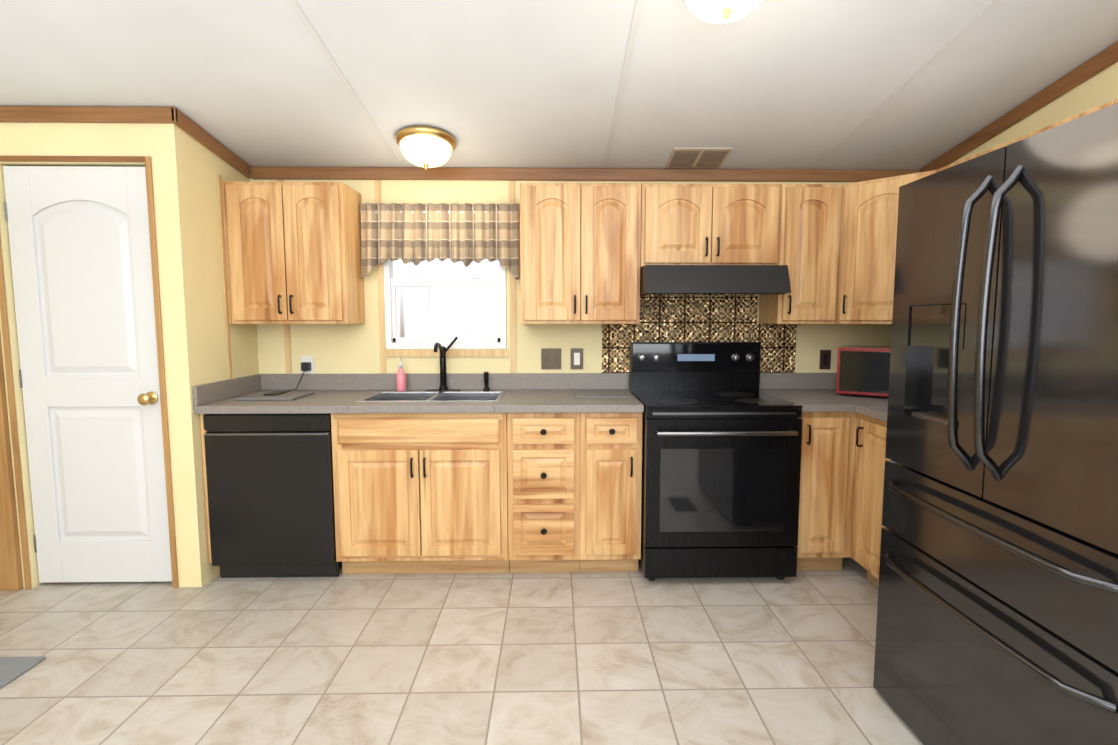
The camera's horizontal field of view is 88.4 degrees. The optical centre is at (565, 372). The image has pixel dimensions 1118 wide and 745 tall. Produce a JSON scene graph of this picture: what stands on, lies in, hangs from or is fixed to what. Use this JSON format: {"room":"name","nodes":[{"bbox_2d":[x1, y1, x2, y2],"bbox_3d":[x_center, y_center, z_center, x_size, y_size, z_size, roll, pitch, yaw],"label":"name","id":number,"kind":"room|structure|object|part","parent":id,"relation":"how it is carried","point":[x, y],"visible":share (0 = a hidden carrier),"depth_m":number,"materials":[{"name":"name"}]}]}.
{"room":"kitchen","nodes":[
{"label":"kitchen","id":0,"kind":"room"},
{"bbox_2d":[0,557,923,744],"bbox_3d":[-0.794,1.280,1.031,6.140,0.060,7.900,0,5,-1],"label":"floor","id":1,"kind":"structure","parent":0,"point":[583,658],"depth_m":2.26,"materials":[{"name":"tile"}]},
{"bbox_2d":[0,656,45,688],"bbox_3d":[-2.635,1.140,2.153,1.160,0.012,0.230,0,5,-1],"label":"mat","id":2,"kind":"object","parent":1,"relation":"on","point":[12,668],"visible":1,"depth_m":2.21,"materials":[{"name":"grey fabric"}]},
{"bbox_2d":[200,414,219,574],"bbox_3d":[-1.820,0.610,3.208,0.026,0.875,0.597,0,5,-1],"label":"cabinet filler","id":3,"kind":"object","parent":1,"relation":"on","point":[203,431],"visible":0.1,"depth_m":2.91,"materials":[{"name":"brown wood"}]},
{"bbox_2d":[203,414,341,577],"bbox_3d":[-1.496,0.615,3.187,0.617,0.868,0.598,0,5,-1],"label":"dishwasher","id":4,"kind":"object","parent":1,"relation":"on","point":[270,488],"visible":0.85,"depth_m":2.89,"materials":[{"name":"black metal"}]},
{"bbox_2d":[331,413,509,573],"bbox_3d":[-0.744,0.610,3.202,0.880,0.875,0.651,0,5,-1],"label":"base cabinet","id":5,"kind":"object","parent":1,"relation":"on","point":[420,492],"visible":0.9,"depth_m":2.91,"materials":[{"name":"brown wood"}]},
{"bbox_2d":[192,373,643,413],"bbox_3d":[-0.725,0.104,3.161,2.219,0.139,0.643,0,5,-1],"label":"countertop","id":6,"kind":"structure","parent":5,"relation":"on","point":[523,393],"depth_m":3.18,"materials":[{"name":"laminate"}]},
{"bbox_2d":[234,391,314,400],"bbox_3d":[-1.586,0.123,3.154,0.300,0.022,0.290,0,5,-1],"label":"cutting board","id":7,"kind":"object","parent":6,"relation":"on","point":[278,395],"visible":1,"depth_m":3.11,"materials":[{"name":"grey plastic"}]},
{"bbox_2d":[396,358,405,390],"bbox_3d":[-0.971,0.014,3.385,0.056,0.196,0.057,0,5,-1],"label":"soap bottle","id":8,"kind":"object","parent":6,"relation":"on","point":[400,380],"visible":0.94,"depth_m":3.37,"materials":[{"name":"pink plastic"}]},
{"bbox_2d":[355,391,505,401],"bbox_3d":[-0.722,0.220,3.192,0.744,0.183,0.419,0,5,-1],"label":"double-bowl sink","id":9,"kind":"object","parent":6,"relation":"in","point":[433,396],"visible":0.35,"depth_m":3.35,"materials":[{"name":"silver metal"}]},
{"bbox_2d":[426,337,489,390],"bbox_3d":[-0.638,-0.043,3.311,0.373,0.322,0.241,0,5,-1],"label":"faucet","id":10,"kind":"object","parent":6,"relation":"on","point":[443,350],"visible":0.98,"depth_m":3.39,"materials":[{"name":"black metal"}]},
{"bbox_2d":[575,391,629,397],"bbox_3d":[0.201,0.123,3.219,0.295,0.008,0.230,0,5,-1],"label":"mat","id":11,"kind":"object","parent":6,"relation":"on","point":[601,394],"visible":1,"depth_m":3.19,"materials":[{"name":"grey"}]},
{"bbox_2d":[507,413,579,572],"bbox_3d":[-0.117,0.609,3.216,0.368,0.875,0.646,0,5,-1],"label":"drawers","id":12,"kind":"object","parent":1,"relation":"on","point":[543,455],"visible":0.96,"depth_m":2.93,"materials":[{"name":"brown wood"}]},
{"bbox_2d":[579,413,641,571],"bbox_3d":[0.226,0.609,3.220,0.315,0.875,0.651,0,5,-1],"label":"base cabinet","id":13,"kind":"object","parent":1,"relation":"on","point":[610,484],"visible":0.98,"depth_m":2.93,"materials":[{"name":"brown wood"}]},
{"bbox_2d":[629,342,801,580],"bbox_3d":[0.775,0.449,3.155,0.768,1.205,0.737,0,5,-1],"label":"range","id":14,"kind":"object","parent":1,"relation":"on","point":[721,463],"visible":1,"depth_m":2.87,"materials":[{"name":"black metal"}]},
{"bbox_2d":[796,412,856,569],"bbox_3d":[1.323,0.607,3.241,0.318,0.875,0.651,0,5,-1],"label":"base cabinet","id":15,"kind":"object","parent":1,"relation":"on","point":[826,485],"visible":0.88,"depth_m":2.95,"materials":[{"name":"brown wood"}]},
{"bbox_2d":[759,373,851,411],"bbox_3d":[1.299,0.100,3.197,0.273,0.139,0.647,0,5,-1],"label":"countertop","id":16,"kind":"structure","parent":15,"relation":"on","point":[816,392],"depth_m":3.45,"materials":[{"name":"laminate"}]},
{"bbox_2d":[832,373,887,421],"bbox_3d":[1.781,0.140,2.771,0.675,0.139,1.520,0,5,-1],"label":"countertop","id":17,"kind":"structure","parent":15,"relation":"on","point":[876,407],"depth_m":2.87,"materials":[{"name":"laminate"}]},
{"bbox_2d":[836,345,890,396],"bbox_3d":[1.790,-0.006,3.206,0.460,0.268,0.372,4,6,34],"label":"microwave","id":18,"kind":"object","parent":17,"relation":"on","point":[863,370],"visible":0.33,"depth_m":3.12,"materials":[{"name":"red metal"}]},
{"bbox_2d":[853,414,889,586],"bbox_3d":[1.785,0.673,2.517,0.679,0.875,0.885,0,5,-1],"label":"base cabinet","id":19,"kind":"object","parent":1,"relation":"on","point":[871,434],"visible":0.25,"depth_m":2.79,"materials":[{"name":"brown wood"}]},
{"bbox_2d":[873,103,1117,744],"bbox_3d":[1.542,0.303,1.548,1.007,1.790,0.910,0,5,-1],"label":"fridge","id":20,"kind":"object","parent":1,"relation":"on","point":[997,615],"visible":1,"depth_m":1.45,"materials":[{"name":"black metal"}]},
{"bbox_2d":[0,0,1117,588],"bbox_3d":[-0.794,-0.542,0.863,6.140,3.600,7.900,0,5,-1],"label":"wall","id":21,"kind":"structure","parent":0,"point":[786,84],"depth_m":2.60,"materials":[{"name":"yellow paint"}]},
{"bbox_2d":[3,166,171,582],"bbox_3d":[-2.319,0.044,2.799,0.689,2.047,0.105,0,5,-1],"label":"closet door","id":22,"kind":"structure","parent":21,"relation":"in","point":[80,249],"depth_m":2.81,"materials":[{"name":"white paint"}]},
{"bbox_2d":[0,156,178,590],"bbox_3d":[-2.856,0.031,2.817,1.828,2.100,0.135,0,5,-1],"label":"door frame","id":23,"kind":"structure","parent":21,"relation":"attached to","point":[11,578],"depth_m":2.79,"materials":[{"name":"brown wood"}]},
{"bbox_2d":[0,106,183,128],"bbox_3d":[-2.787,-1.192,2.650,1.964,0.071,0.022,0,5,-1],"label":"crown molding","id":24,"kind":"structure","parent":21,"relation":"attached to","point":[35,114],"depth_m":2.65,"materials":[{"name":"brown wood"}]},
{"bbox_2d":[182,115,251,177],"bbox_3d":[-1.820,-1.176,3.005,0.028,0.168,0.600,0,5,-1],"label":"crown molding","id":25,"kind":"structure","parent":21,"relation":"attached to","point":[191,128],"depth_m":2.98,"materials":[{"name":"brown wood"}]},
{"bbox_2d":[222,181,364,323],"bbox_3d":[-1.515,-0.652,3.220,0.642,0.755,0.354,0,5,-1],"label":"upper cabinet","id":26,"kind":"object","parent":21,"relation":"attached to","point":[294,252],"depth_m":3.08,"materials":[{"name":"brown wood"}]},
{"bbox_3d":[-1.828,-0.654,3.241,0.016,0.755,0.300,0,5,-1],"label":"wall cabinet filler","id":27,"kind":"part","parent":26,"relation":"part of","materials":[{"name":"beige wood"}]},
{"bbox_2d":[301,356,313,373],"bbox_3d":[-1.546,-0.036,3.431,0.073,0.120,0.048,0,5,-1],"label":"electrical outlet","id":28,"kind":"object","parent":21,"relation":"attached to","point":[307,364],"visible":0.88,"depth_m":3.44,"materials":[{"name":"white plastic"}]},
{"bbox_2d":[288,370,304,391],"bbox_3d":[-1.560,0.046,3.335,0.006,0.110,0.165,1,5,9],"label":"cord","id":29,"kind":"object","parent":28,"relation":"attached to","point":[298,383],"visible":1,"depth_m":3.35,"materials":[{"name":"black plastic"}]},
{"bbox_2d":[217,174,515,378],"bbox_3d":[-1.067,-0.544,3.252,1.540,1.131,0.328,0,5,-1],"label":"trim","id":30,"kind":"structure","parent":21,"relation":"attached to","point":[384,353],"depth_m":3.43,"materials":[{"name":"beige wood"}]},
{"bbox_2d":[396,125,455,169],"bbox_3d":[-0.725,-1.144,2.996,0.307,0.186,0.306,0,5,-1],"label":"ceiling light","id":31,"kind":"object","parent":21,"relation":"attached to","point":[425,147],"visible":1,"depth_m":2.90,"materials":[{"name":"white glass"}]},
{"bbox_2d":[360,203,519,279],"bbox_3d":[-0.726,-0.758,3.344,0.928,0.438,0.116,0,5,-1],"label":"valance curtain","id":32,"kind":"object","parent":21,"relation":"attached to","point":[466,234],"visible":1,"depth_m":3.33,"materials":[{"name":"fabric"}]},
{"bbox_3d":[-0.727,-0.933,3.359,0.928,0.020,0.055,0,5,-1],"label":"rod","id":33,"kind":"part","parent":32,"relation":"part of","materials":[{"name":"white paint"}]},
{"bbox_2d":[383,259,506,348],"bbox_3d":[-0.722,-0.512,3.471,0.729,0.736,0.085,0,5,-1],"label":"window","id":34,"kind":"structure","parent":21,"relation":"in","point":[393,340],"depth_m":3.45,"materials":[{"name":"white plastic"}]},
{"bbox_2d":[541,348,560,368],"bbox_3d":[-0.087,-0.082,3.471,0.120,0.125,0.014,0,5,-1],"label":"outlet","id":35,"kind":"object","parent":21,"relation":"attached to","point":[550,358],"depth_m":3.47,"materials":[{"name":"brown plastic"}]},
{"bbox_2d":[571,348,582,368],"bbox_3d":[0.068,-0.083,3.475,0.076,0.125,0.011,0,5,-1],"label":"outlet","id":36,"kind":"object","parent":21,"relation":"attached to","point":[576,353],"depth_m":3.47,"materials":[{"name":"brown"}]},
{"bbox_2d":[520,183,640,323],"bbox_3d":[0.079,-0.654,3.250,0.655,0.755,0.354,0,5,-1],"label":"upper cabinet","id":37,"kind":"object","parent":21,"relation":"attached to","point":[580,251],"visible":1,"depth_m":3.11,"materials":[{"name":"brown wood"}]},
{"bbox_2d":[252,166,915,181],"bbox_3d":[0.114,-1.161,3.369,3.908,0.071,0.028,0,5,-1],"label":"crown molding","id":38,"kind":"structure","parent":21,"relation":"attached to","point":[292,173],"depth_m":3.36,"materials":[{"name":"brown wood"}]},
{"bbox_2d":[288,0,1001,168],"bbox_3d":[0.309,-1.379,0.139,2.444,0.959,6.370,0,5,-1],"label":"ceiling trim","id":39,"kind":"structure","parent":21,"relation":"attached to","point":[632,34],"depth_m":2.40,"materials":[{"name":"white"}]},
{"bbox_2d":[665,147,732,167],"bbox_3d":[0.741,-1.202,3.227,0.320,0.044,0.248,0,5,-1],"label":"air vent","id":40,"kind":"object","parent":21,"relation":"attached to","point":[683,157],"visible":1,"depth_m":3.20,"materials":[{"name":"beige metal"}]},
{"bbox_2d":[602,297,796,372],"bbox_3d":[0.808,-0.226,3.479,1.178,0.455,0.006,0,5,-1],"label":"backsplash","id":41,"kind":"structure","parent":21,"relation":"attached to","point":[698,319],"depth_m":3.47,"materials":[{"name":"gold metal"}]},
{"bbox_2d":[640,183,781,267],"bbox_3d":[0.788,-0.810,3.249,0.760,0.445,0.354,0,5,-1],"label":"upper cabinet","id":42,"kind":"object","parent":21,"relation":"attached to","point":[710,224],"visible":0.96,"depth_m":3.11,"materials":[{"name":"brown wood"}]},
{"bbox_2d":[640,265,790,296],"bbox_3d":[0.787,-0.504,3.205,0.750,0.152,0.495,0,5,-1],"label":"range hood","id":43,"kind":"object","parent":42,"relation":"attached to","point":[711,280],"visible":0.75,"depth_m":2.99,"materials":[{"name":"black painted steel"}]},
{"bbox_2d":[683,0,762,23],"bbox_3d":[0.512,-1.214,1.838,0.318,0.186,0.316,0,5,-1],"label":"ceiling light","id":44,"kind":"object","parent":21,"relation":"attached to","point":[718,11],"visible":1,"depth_m":1.83,"materials":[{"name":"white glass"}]},
{"bbox_2d":[759,184,841,323],"bbox_3d":[1.335,-0.657,3.274,0.330,0.755,0.354,0,5,-1],"label":"upper cabinet","id":45,"kind":"object","parent":21,"relation":"attached to","point":[810,228],"visible":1,"depth_m":3.13,"materials":[{"name":"brown wood"}]},
{"bbox_2d":[819,350,830,368],"bbox_3d":[1.582,-0.079,3.505,0.066,0.119,0.011,0,5,-1],"label":"electrical outlet","id":46,"kind":"object","parent":21,"relation":"attached to","point":[825,359],"visible":1,"depth_m":3.50,"materials":[{"name":"brown plastic"}]},
{"bbox_2d":[850,413,859,558],"bbox_3d":[1.796,0.554,3.262,0.628,0.775,0.617,0,5,-1],"label":"cabinet filler","id":47,"kind":"object","parent":21,"relation":"attached to","point":[854,494],"visible":0.07,"depth_m":2.96,"materials":[{"name":"brown wood"}]},
{"bbox_2d":[836,170,935,323],"bbox_3d":[1.804,-0.646,3.157,0.612,0.755,0.606,0,5,-1],"label":"upper cabinet","id":48,"kind":"object","parent":21,"relation":"attached to","point":[868,234],"visible":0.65,"depth_m":3.04,"materials":[{"name":"brown wood"}]},
{"bbox_2d":[916,41,1117,172],"bbox_3d":[2.152,-1.347,0.192,0.028,1.026,6.398,0,5,-1],"label":"crown molding","id":49,"kind":"structure","parent":21,"relation":"attached to","point":[1091,67],"depth_m":2.59,"materials":[{"name":"brown wood"}]},
{"bbox_2d":[936,100,1114,172],"bbox_3d":[1.948,-0.577,2.408,0.354,0.755,0.900,0,5,-1],"label":"upper cabinet","id":50,"kind":"object","parent":21,"relation":"attached to","point":[1039,131],"depth_m":2.24,"materials":[{"name":"brown wood"}]},
{"label":"outside","id":51,"kind":"structure","parent":0,"visible":0},
{"bbox_2d":[393,258,499,336],"bbox_3d":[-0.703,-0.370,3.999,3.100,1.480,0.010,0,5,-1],"label":"window glass","id":52,"kind":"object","parent":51,"point":[446,311],"depth_m":3.98,"materials":[{"name":"glass"}]}
]}

